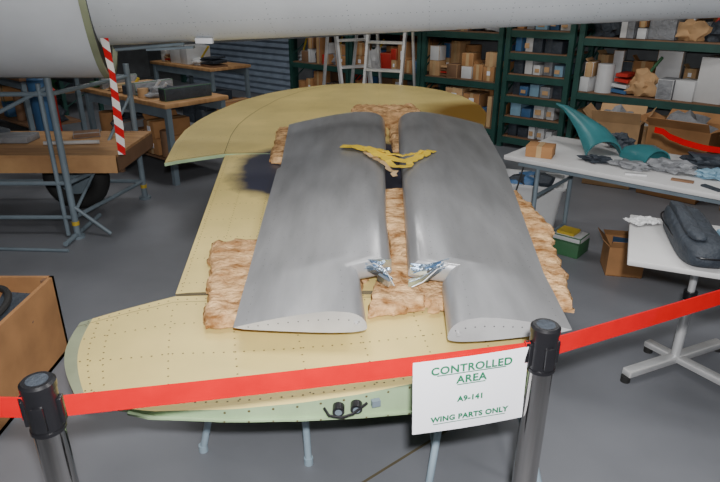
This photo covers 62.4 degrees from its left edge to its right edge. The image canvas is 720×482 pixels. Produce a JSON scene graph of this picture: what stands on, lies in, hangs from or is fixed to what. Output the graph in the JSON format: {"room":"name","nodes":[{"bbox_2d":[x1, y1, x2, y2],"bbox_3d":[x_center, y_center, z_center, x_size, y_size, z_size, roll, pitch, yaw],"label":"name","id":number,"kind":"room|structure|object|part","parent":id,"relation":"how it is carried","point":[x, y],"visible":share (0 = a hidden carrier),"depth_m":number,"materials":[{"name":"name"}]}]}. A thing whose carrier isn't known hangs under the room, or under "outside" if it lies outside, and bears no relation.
{"room":"aircraft hangar","nodes":[
{"label":"aircraft hangar","id":0,"kind":"room"},
{"bbox_2d":[78,49,149,83],"bbox_3d":[-8.459,-3.772,7.785,0.100,4.300,12.000,19,29,37],"label":"wall","id":1,"kind":"structure","parent":0,"point":[138,62],"depth_m":12.42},
{"bbox_2d":[0,76,719,481],"bbox_3d":[-1.615,0.556,3.185,18.000,0.100,12.000,19,29,37],"label":"floor","id":2,"kind":"structure","parent":0,"point":[663,425],"depth_m":2.67,"materials":[{"name":"concrete"}]},
{"bbox_2d":[0,276,67,434],"bbox_3d":[-1.920,0.586,2.445,0.860,0.420,1.150,0,23,0],"label":"cardboard box","id":3,"kind":"object","parent":2,"relation":"on","point":[33,336],"visible":0.75,"depth_m":2.72,"materials":[{"name":"cardboard"}]},
{"bbox_2d":[0,285,30,320],"bbox_3d":[-1.793,0.534,2.578,0.610,0.420,0.834,0,23,0],"label":"scrap","id":4,"kind":"object","parent":3,"relation":"in","point":[9,300],"visible":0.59,"depth_m":2.77,"materials":[{"name":"metal"}]},
{"bbox_2d":[0,247,68,251],"bbox_3d":[-2.625,0.053,4.217,1.152,0.024,0.024,1,23,3],"label":"rod","id":5,"kind":"object","parent":2,"relation":"on","point":[1,248],"visible":1,"depth_m":4.19,"materials":[{"name":"metal"}]},
{"bbox_2d":[26,78,52,130],"bbox_3d":[-2.950,-1.131,5.601,0.200,1.130,0.200,0,23,0],"label":"gas cylinder","id":6,"kind":"object","parent":2,"relation":"on","point":[31,82],"visible":0.16,"depth_m":5.46,"materials":[{"name":"metal"}]},
{"bbox_2d":[0,78,87,130],"bbox_3d":[-4.239,-1.769,7.539,1.800,0.800,0.700,19,29,37],"label":"bench","id":7,"kind":"object","parent":2,"relation":"on","point":[19,83],"visible":0.41,"depth_m":7.13,"materials":[{"name":"brown metal"}]},
{"bbox_2d":[0,81,68,121],"bbox_3d":[-4.214,-1.807,7.506,1.611,0.426,0.499,19,29,37],"label":"bench","id":8,"kind":"object","parent":7,"relation":"on","point":[18,111],"visible":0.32,"depth_m":7.31,"materials":[{"name":"metal"}]},
{"bbox_2d":[18,371,78,481],"bbox_3d":[-0.632,0.731,1.357,0.340,0.998,0.340,0,23,0],"label":"stanchion","id":9,"kind":"object","parent":2,"relation":"on","point":[42,406],"visible":1,"depth_m":1.18,"materials":[{"name":"black plastic"}]},
{"bbox_2d":[0,395,22,419],"bbox_3d":[-1.263,0.324,1.214,1.193,0.056,0.012,1,23,2],"label":"belt","id":10,"kind":"object","parent":9,"relation":"attached to","point":[9,406],"visible":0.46,"depth_m":1.19,"materials":[{"name":"red fabric"}]},
{"bbox_2d":[53,88,62,130],"bbox_3d":[-3.598,-1.212,5.892,1.265,1.054,0.070,0,23,0],"label":"pipe","id":11,"kind":"object","parent":2,"relation":"on","point":[53,88],"visible":0.13,"depth_m":5.85,"materials":[{"name":"metal"}]},
{"bbox_2d":[42,173,109,207],"bbox_3d":[-2.350,-0.528,4.932,0.540,0.540,0.160,0,23,0],"label":"tyre","id":12,"kind":"object","parent":2,"relation":"on","point":[99,186],"visible":0.32,"depth_m":4.91,"materials":[{"name":"black rubber"}]},
{"bbox_2d":[0,63,152,245],"bbox_3d":[-2.550,-0.707,4.559,1.600,1.160,1.150,0,23,0],"label":"support stand","id":13,"kind":"object","parent":2,"relation":"on","point":[31,157],"visible":1,"depth_m":4.35,"materials":[{"name":"paint"}]},
{"bbox_2d":[0,126,100,144],"bbox_3d":[-2.555,-0.847,4.677,1.114,0.100,0.407,0,23,0],"label":"sheets","id":14,"kind":"object","parent":13,"relation":"on","point":[6,136],"visible":1,"depth_m":4.61,"materials":[{"name":"grey metal"}]},
{"bbox_2d":[0,0,719,78],"bbox_3d":[-0.492,-1.755,3.569,9.490,1.544,1.669,1,23,2],"label":"fuselage","id":15,"kind":"object","parent":13,"relation":"on","point":[39,38],"visible":0.99,"depth_m":3.37,"materials":[{"name":"paint"}]},
{"bbox_2d":[100,38,125,154],"bbox_3d":[-1.562,-0.906,3.782,0.068,0.730,0.007,4,23,10],"label":"streamer","id":16,"kind":"object","parent":15,"relation":"hanging from","point":[118,122],"visible":1,"depth_m":3.79},
{"bbox_2d":[56,78,103,114],"bbox_3d":[-4.654,-2.980,8.996,1.395,1.900,0.595,19,29,37],"label":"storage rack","id":17,"kind":"object","parent":2,"relation":"on","point":[62,97],"visible":0.09,"depth_m":8.70,"materials":[{"name":"green metal"}]},
{"bbox_2d":[51,79,73,89],"bbox_3d":[-4.719,-2.527,9.086,1.207,0.368,0.418,21,31,40],"label":"cartons","id":18,"kind":"object","parent":17,"relation":"in","point":[54,82],"visible":0.04,"depth_m":8.83,"materials":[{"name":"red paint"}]},
{"bbox_2d":[99,109,189,157],"bbox_3d":[-2.142,-1.195,6.128,1.312,0.369,0.541,19,29,37],"label":"cartons","id":19,"kind":"object","parent":2,"relation":"on","point":[145,122],"visible":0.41,"depth_m":5.80,"materials":[{"name":"cardboard"}]},
{"bbox_2d":[80,87,228,185],"bbox_3d":[-2.109,-1.163,6.153,1.600,0.760,0.700,19,29,37],"label":"bench","id":20,"kind":"object","parent":2,"relation":"on","point":[153,106],"visible":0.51,"depth_m":5.62,"materials":[{"name":"brown wood"}]},
{"bbox_2d":[89,73,211,101],"bbox_3d":[-2.161,-1.565,5.949,1.459,0.136,0.536,17,28,35],"label":"parts on the bench top","id":21,"kind":"object","parent":20,"relation":"on","point":[164,89],"visible":0.77,"depth_m":5.63,"materials":[{"name":"metal"}]},
{"bbox_2d":[150,60,250,98],"bbox_3d":[-2.356,-2.281,8.856,1.500,0.720,0.700,19,29,37],"label":"bench","id":22,"kind":"object","parent":2,"relation":"on","point":[191,70],"visible":0.56,"depth_m":8.52,"materials":[{"name":"brown wood"}]},
{"bbox_2d":[161,44,227,67],"bbox_3d":[-2.348,-2.712,8.611,1.322,0.263,0.513,20,30,39],"label":"parts on the bench top","id":23,"kind":"object","parent":22,"relation":"on","point":[200,55],"visible":0.88,"depth_m":8.47,"materials":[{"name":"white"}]},
{"bbox_2d":[198,421,312,466],"bbox_3d":[-0.409,0.514,2.442,0.478,0.555,0.536,0,23,0],"label":"trestle","id":24,"kind":"object","parent":2,"relation":"on","point":[203,446],"visible":0.2,"depth_m":2.30,"materials":[{"name":"blue paint"}]},
{"bbox_2d":[288,34,374,88],"bbox_3d":[-0.406,-3.026,8.590,1.185,2.300,0.615,19,29,37],"label":"storage rack","id":25,"kind":"object","parent":2,"relation":"on","point":[293,63],"visible":0.13,"depth_m":8.71,"materials":[{"name":"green metal"}]},
{"bbox_2d":[299,70,338,87],"bbox_3d":[-0.525,-2.288,8.765,0.969,0.417,0.224,19,29,38],"label":"cartons","id":26,"kind":"object","parent":25,"relation":"in","point":[317,80],"visible":0.2,"depth_m":8.74,"materials":[{"name":"cardboard"}]},
{"bbox_2d":[298,36,344,65],"bbox_3d":[-0.501,-2.773,8.587,1.049,0.390,0.293,19,30,38],"label":"cartons","id":27,"kind":"object","parent":25,"relation":"in","point":[315,52],"visible":0.71,"depth_m":8.51,"materials":[{"name":"brown cardboard"}]},
{"bbox_2d":[313,69,367,82],"bbox_3d":[-0.299,-2.407,8.970,1.018,0.477,0.246,19,29,38],"label":"cartons","id":28,"kind":"object","parent":25,"relation":"in","point":[334,75],"visible":0.02,"depth_m":8.83,"materials":[{"name":"brown cardboard"}]},
{"bbox_2d":[322,35,372,84],"bbox_3d":[-0.159,-2.178,7.336,0.440,1.729,0.842,-12,26,-26],"label":"step ladder","id":29,"kind":"object","parent":2,"relation":"on","point":[356,39],"visible":0.36,"depth_m":7.21,"materials":[{"name":"white metal"}]},
{"bbox_2d":[363,32,415,85],"bbox_3d":[0.357,-2.148,7.004,0.480,1.927,0.927,8,24,19],"label":"step ladder","id":30,"kind":"object","parent":2,"relation":"on","point":[379,69],"visible":0.42,"depth_m":6.85,"materials":[{"name":"white metal"}]},
{"bbox_2d":[349,32,446,90],"bbox_3d":[0.501,-2.721,7.867,1.185,2.300,0.615,19,29,37],"label":"storage rack","id":31,"kind":"object","parent":2,"relation":"on","point":[407,76],"visible":0.14,"depth_m":7.70,"materials":[{"name":"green metal"}]},
{"bbox_2d":[355,39,416,72],"bbox_3d":[0.399,-2.461,7.853,1.077,0.385,0.270,18,29,37],"label":"cartons","id":32,"kind":"object","parent":31,"relation":"in","point":[389,60],"visible":0.62,"depth_m":7.76,"materials":[{"name":"cardboard"}]},
{"bbox_2d":[372,76,437,87],"bbox_3d":[0.607,-2.096,8.258,1.035,0.457,0.248,19,29,37],"label":"cartons","id":33,"kind":"object","parent":31,"relation":"in","point":[385,80],"visible":0.06,"depth_m":8.23,"materials":[{"name":"cardboard"}]},
{"bbox_2d":[372,35,440,70],"bbox_3d":[0.605,-2.595,8.047,1.039,0.481,0.251,17,28,35],"label":"cartons","id":34,"kind":"object","parent":31,"relation":"in","point":[431,40],"visible":0.13,"depth_m":7.79,"materials":[{"name":"cardboard"}]},
{"bbox_2d":[362,430,448,481],"bbox_3d":[0.330,0.804,2.466,1.100,0.002,0.010,-17,28,-35],"label":"joint","id":35,"kind":"object","parent":2,"relation":"on","point":[445,431],"depth_m":2.34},
{"bbox_2d":[420,27,514,144],"bbox_3d":[1.375,-2.428,7.171,1.095,2.300,0.615,19,29,37],"label":"storage rack","id":36,"kind":"object","parent":2,"relation":"on","point":[500,36],"visible":0.35,"depth_m":6.99,"materials":[{"name":"green metal"}]},
{"bbox_2d":[429,45,502,81],"bbox_3d":[1.263,-2.146,7.150,0.925,0.351,0.253,16,28,34],"label":"cartons","id":37,"kind":"object","parent":36,"relation":"in","point":[472,66],"visible":0.92,"depth_m":7.08,"materials":[{"name":"cardboard"}]},
{"bbox_2d":[431,85,500,126],"bbox_3d":[1.288,-1.698,7.367,0.957,0.417,0.310,18,29,36],"label":"cartons","id":38,"kind":"object","parent":36,"relation":"in","point":[482,98],"visible":0.23,"depth_m":7.16,"materials":[{"name":"cardboard"}]},
{"bbox_2d":[444,40,515,71],"bbox_3d":[1.465,-2.260,7.364,0.990,0.395,0.224,20,30,40],"label":"cartons","id":39,"kind":"object","parent":36,"relation":"in","point":[454,49],"visible":0.36,"depth_m":7.42,"materials":[{"name":"cardboard"}]},
{"bbox_2d":[457,27,506,31],"bbox_3d":[1.296,-2.657,6.929,1.036,0.384,0.286,21,31,40],"label":"cartons","id":40,"kind":"object","parent":36,"relation":"in","point":[481,29],"visible":0.17,"depth_m":6.87,"materials":[{"name":"white cardboard"}]},
{"bbox_2d":[470,87,509,113],"bbox_3d":[1.461,-1.808,7.526,0.948,0.496,0.179,19,29,37],"label":"cartons","id":41,"kind":"object","parent":36,"relation":"in","point":[471,88],"visible":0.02,"depth_m":7.29,"materials":[{"name":"cardboard"}]},
{"bbox_2d":[425,417,541,481],"bbox_3d":[0.455,0.593,2.345,0.446,0.485,0.576,0,23,0],"label":"trestle","id":42,"kind":"object","parent":2,"relation":"on","point":[435,437],"visible":0.03,"depth_m":2.17,"materials":[{"name":"blue paint"}]},
{"bbox_2d":[516,167,523,189],"bbox_3d":[0.986,-0.226,4.011,0.059,0.684,0.517,0,23,0],"label":"cable","id":43,"kind":"object","parent":2,"relation":"on","point":[522,167],"visible":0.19,"depth_m":3.70,"materials":[{"name":"rubber"}]},
{"bbox_2d":[512,318,560,481],"bbox_3d":[0.424,0.650,1.549,0.340,0.998,0.340,0,23,0],"label":"stanchion","id":44,"kind":"object","parent":2,"relation":"on","point":[544,348],"visible":0.95,"depth_m":1.40,"materials":[{"name":"silver metal"}]},
{"bbox_2d":[63,340,530,415],"bbox_3d":[-0.101,0.293,1.286,1.000,0.056,0.012,-4,23,-10],"label":"belt","id":45,"kind":"object","parent":44,"relation":"attached to","point":[176,393],"visible":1,"depth_m":1.26,"materials":[{"name":"red fabric"}]},
{"bbox_2d":[412,347,528,434],"bbox_3d":[0.255,0.350,1.378,0.281,0.210,0.009,-4,23,-10],"label":"sign","id":46,"kind":"object","parent":44,"relation":"attached to","point":[468,391],"visible":1,"depth_m":1.38,"materials":[{"name":"white paper"}]},
{"bbox_2d":[506,169,568,226],"bbox_3d":[1.316,-0.317,4.587,0.500,0.418,0.420,8,24,19],"label":"plastic tub","id":47,"kind":"object","parent":2,"relation":"on","point":[547,204],"visible":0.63,"depth_m":4.41,"materials":[{"name":"plastic"}]},
{"bbox_2d":[496,23,595,145],"bbox_3d":[2.108,-2.135,6.606,0.775,2.200,0.615,19,29,37],"label":"rack","id":48,"kind":"object","parent":2,"relation":"on","point":[568,58],"visible":0.48,"depth_m":6.54,"materials":[{"name":"green metal"}]},
{"bbox_2d":[508,24,580,139],"bbox_3d":[2.065,-2.056,6.561,0.610,1.823,0.384,19,29,37],"label":"bins","id":49,"kind":"object","parent":48,"relation":"on","point":[535,45],"visible":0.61,"depth_m":6.57,"materials":[{"name":"plastic"}]},
{"bbox_2d":[552,225,589,258],"bbox_3d":[1.458,-0.006,4.182,0.240,0.160,0.200,19,29,37],"label":"crate","id":50,"kind":"object","parent":2,"relation":"on","point":[571,242],"visible":0.75,"depth_m":4.11,"materials":[{"name":"green plastic"}]},
{"bbox_2d":[504,136,719,231],"bbox_3d":[2.005,-0.007,3.425,2.300,0.750,0.720,19,29,37],"label":"trestle table","id":51,"kind":"object","parent":2,"relation":"on","point":[565,161],"visible":0.71,"depth_m":3.48,"materials":[{"name":"white laminate"}]},
{"bbox_2d":[525,141,555,158],"bbox_3d":[1.121,-0.565,3.689,0.160,0.072,0.132,11,25,24],"label":"cardboard box","id":52,"kind":"object","parent":51,"relation":"on","point":[544,150],"visible":1,"depth_m":3.64,"materials":[{"name":"brown cardboard"}]},
{"bbox_2d":[556,103,621,154],"bbox_3d":[1.483,-0.729,3.854,0.230,0.243,0.538,-4,23,-8],"label":"fairing","id":53,"kind":"object","parent":51,"relation":"on","point":[591,133],"visible":1,"depth_m":3.74,"materials":[{"name":"paint"}]},
{"bbox_2d":[619,144,670,162],"bbox_3d":[1.716,-0.542,3.595,0.199,0.100,0.263,-5,23,-13],"label":"fairing","id":54,"kind":"object","parent":51,"relation":"on","point":[639,152],"visible":0.89,"depth_m":3.54,"materials":[{"name":"paint"}]},
{"bbox_2d":[577,132,719,191],"bbox_3d":[1.979,-0.396,3.236,0.640,0.113,1.567,-20,30,-40],"label":"scraps","id":55,"kind":"object","parent":51,"relation":"on","point":[708,165],"visible":0.9,"depth_m":3.38,"materials":[{"name":"grey fabric"}]},
{"bbox_2d":[654,127,719,152],"bbox_3d":[2.356,-0.411,3.216,0.036,0.178,1.525,-21,31,-40],"label":"strap","id":56,"kind":"object","parent":55,"relation":"on","point":[664,132],"visible":1,"depth_m":3.56,"materials":[{"name":"red fabric"}]},
{"bbox_2d":[582,103,656,189],"bbox_3d":[2.403,-0.925,5.624,0.584,0.734,0.583,12,26,27],"label":"open cardboard box","id":57,"kind":"object","parent":2,"relation":"on","point":[617,118],"visible":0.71,"depth_m":5.38,"materials":[{"name":"brown cardboard"}]},
{"bbox_2d":[598,227,643,278],"bbox_3d":[1.713,0.068,3.886,0.310,0.254,0.328,5,23,11],"label":"open cardboard box","id":58,"kind":"object","parent":2,"relation":"on","point":[613,260],"visible":0.62,"depth_m":3.81,"materials":[{"name":"brown cardboard"}]},
{"bbox_2d":[566,24,719,139],"bbox_3d":[3.050,-1.865,5.836,1.625,2.300,0.615,19,29,37],"label":"storage rack","id":59,"kind":"object","parent":2,"relation":"on","point":[601,42],"visible":0.35,"depth_m":5.88,"materials":[{"name":"green metal"}]},
{"bbox_2d":[577,107,600,115],"bbox_3d":[2.653,-1.265,6.446,0.546,0.331,0.600,19,29,37],"label":"cartons","id":60,"kind":"object","parent":59,"relation":"in","point":[580,109],"visible":0.02,"depth_m":6.46,"materials":[{"name":"brown cardboard"}]},
{"bbox_2d":[598,49,699,87],"bbox_3d":[3.153,-1.734,6.029,1.484,0.463,0.236,19,29,38],"label":"cartons","id":61,"kind":"object","parent":59,"relation":"in","point":[673,64],"visible":0.23,"depth_m":5.99,"materials":[{"name":"cardboard"}]},
{"bbox_2d":[579,55,719,104],"bbox_3d":[2.973,-1.627,5.844,1.505,0.409,0.338,18,29,36],"label":"shelf items","id":62,"kind":"object","parent":59,"relation":"in","point":[598,77],"visible":1,"depth_m":5.81,"materials":[{"name":"white cardboard"}]},
{"bbox_2d":[641,115,666,143],"bbox_3d":[3.048,-1.127,6.131,0.611,0.322,0.601,19,29,37],"label":"cartons","id":63,"kind":"object","parent":59,"relation":"in","point":[645,124],"visible":0.08,"depth_m":6.04,"materials":[{"name":"brown cardboard"}]},
{"bbox_2d":[591,18,719,41],"bbox_3d":[2.953,-2.115,5.630,1.546,0.396,0.293,19,30,38],"label":"cartons","id":64,"kind":"object","parent":59,"relation":"in","point":[690,29],"visible":0.72,"depth_m":5.60,"materials":[{"name":"cardboard"}]},
{"bbox_2d":[618,18,717,35],"bbox_3d":[3.130,-2.185,5.845,1.407,0.358,0.225,18,29,36],"label":"cartons","id":65,"kind":"object","parent":59,"relation":"in","point":[709,23],"visible":0.05,"depth_m":5.66,"materials":[{"name":"cardboard"}]},
{"bbox_2d":[620,215,719,384],"bbox_3d":[1.567,0.333,2.668,0.780,0.712,0.732,10,25,22],"label":"pedestal side table","id":66,"kind":"object","parent":2,"relation":"on","point":[649,246],"visible":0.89,"depth_m":2.74,"materials":[{"name":"white plastic"}]},
{"bbox_2d":[623,215,662,225],"bbox_3d":[1.300,-0.097,2.738,0.143,0.014,0.105,-5,23,-12],"label":"crumpled plastic bag","id":67,"kind":"object","parent":66,"relation":"on","point":[640,220],"visible":1,"depth_m":2.74,"materials":[{"name":"white plastic"}]},
{"bbox_2d":[660,201,719,268],"bbox_3d":[1.374,-0.047,2.466,0.170,0.138,0.548,5,23,11],"label":"bag","id":68,"kind":"object","parent":66,"relation":"on","point":[693,238],"visible":1,"depth_m":2.35,"materials":[{"name":"fabric"}]},
{"bbox_2d":[636,109,719,204],"bbox_3d":[2.842,-0.782,5.259,0.736,0.753,0.623,21,31,40],"label":"open cardboard box","id":69,"kind":"object","parent":2,"relation":"on","point":[703,128],"visible":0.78,"depth_m":5.09,"materials":[{"name":"brown cardboard"}]},
{"bbox_3d":[1.620,0.430,2.070,0.340,0.998,0.340,0,23,0],"label":"stanchion","id":70,"kind":"object","parent":2,"relation":"on","visible":0},
{"bbox_2d":[559,290,719,353],"bbox_3d":[1.025,0.143,1.643,1.247,0.056,0.012,-10,25,-23],"label":"belt","id":71,"kind":"object","parent":70,"relation":"attached to","point":[597,333],"visible":0.95,"depth_m":1.50,"materials":[{"name":"red fabric"}]},
{"bbox_2d":[147,19,719,134],"bbox_3d":[2.343,-3.250,6.546,18.000,4.300,0.100,19,29,37],"label":"wall","id":72,"kind":"structure","parent":0,"point":[694,59],"depth_m":7.44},
{"bbox_2d":[180,39,298,93],"bbox_3d":[-2.363,-4.245,10.258,3.300,3.250,0.300,19,29,37],"label":"door","id":73,"kind":"structure","parent":72,"relation":"in","point":[269,71],"depth_m":10.40,"materials":[{"name":"metal"}]},
{"bbox_3d":[-0.050,-0.680,5.357,1.536,0.490,0.636,0,23,0],"label":"trestle","id":74,"kind":"object","parent":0,"visible":0},
{"bbox_2d":[64,83,529,422],"bbox_3d":[-0.122,-0.539,4.181,2.484,0.336,5.517,0,23,0],"label":"aircraft wing","id":75,"kind":"object","parent":74,"relation":"on","point":[165,341],"visible":0.52,"depth_m":1.97,"materials":[{"name":"metal"}]},
{"bbox_2d":[203,238,370,328],"bbox_3d":[-0.271,0.118,2.304,0.736,0.055,0.762,0,23,0],"label":"padding","id":76,"kind":"object","parent":75,"relation":"on","point":[229,261],"visible":0.23,"depth_m":2.21,"materials":[{"name":"beige fabric"}]},
{"bbox_2d":[233,112,394,332],"bbox_3d":[-0.172,-0.334,3.120,0.715,0.153,2.850,0,23,0],"label":"flap","id":77,"kind":"object","parent":75,"relation":"on","point":[324,217],"depth_m":2.41,"materials":[{"name":"metal"}]},
{"bbox_3d":[0.061,0.114,2.134,0.122,0.072,0.127,0,23,0],"label":"silver hinge bracket","id":78,"kind":"part","parent":77,"relation":"part of","materials":[{"name":"silver metal"}]},
{"bbox_2d":[340,145,435,176],"bbox_3d":[0.118,-0.454,3.311,0.564,0.072,0.391,6,24,14],"label":"strap","id":79,"kind":"object","parent":77,"relation":"on","point":[386,158],"visible":1,"depth_m":3.29,"materials":[{"name":"yellow fabric"}]},
{"bbox_2d":[269,127,385,163],"bbox_3d":[-0.192,-0.684,4.128,0.832,0.061,0.947,-1,23,-3],"label":"padding","id":80,"kind":"object","parent":75,"relation":"on","point":[276,154],"visible":0.06,"depth_m":3.99,"materials":[{"name":"beige fabric"}]},
{"bbox_2d":[351,103,420,127],"bbox_3d":[0.203,-1.018,4.792,0.607,0.132,0.400,0,23,0],"label":"padding","id":81,"kind":"object","parent":75,"relation":"on","point":[391,114],"visible":0.48,"depth_m":4.71,"materials":[{"name":"beige fabric"}]},
{"bbox_2d":[388,123,398,152],"bbox_3d":[0.529,-0.678,4.113,0.648,0.064,1.138,0,23,0],"label":"padding","id":82,"kind":"object","parent":75,"relation":"on","point":[393,129],"visible":0.1,"depth_m":4.22,"materials":[{"name":"beige fabric"}]},
{"bbox_2d":[368,254,424,318],"bbox_3d":[0.135,0.151,2.227,0.218,0.051,0.462,0,23,0],"label":"padding","id":83,"kind":"object","parent":75,"relation":"on","point":[398,299],"visible":0.62,"depth_m":2.09,"materials":[{"name":"beige fabric"}]},
{"bbox_2d":[386,188,554,234],"bbox_3d":[0.449,-0.156,2.926,0.906,0.053,0.596,0,23,0],"label":"padding","id":84,"kind":"object","parent":75,"relation":"on","point":[395,219],"visible":0.16,"depth_m":2.82,"materials":[{"name":"beige fabric"}]},
{"bbox_2d":[388,229,574,313],"bbox_3d":[0.471,0.096,2.352,0.770,0.056,0.696,0,23,0],"label":"padding","id":85,"kind":"object","parent":75,"relation":"on","point":[543,243],"visible":0.15,"depth_m":2.27,"materials":[{"name":"beige fabric"}]},
{"bbox_2d":[398,112,571,341],"bbox_3d":[0.529,-0.324,3.096,0.643,0.153,2.935,1,23,2],"label":"flap","id":86,"kind":"object","parent":85,"relation":"on","point":[461,205],"depth_m":2.39,"materials":[{"name":"metal"}]},
{"bbox_3d":[0.246,0.114,2.112,0.159,0.076,0.088,-3,23,-8],"label":"silver hinge bracket","id":87,"kind":"part","parent":86,"relation":"part of","materials":[{"name":"silver metal"}]}
]}

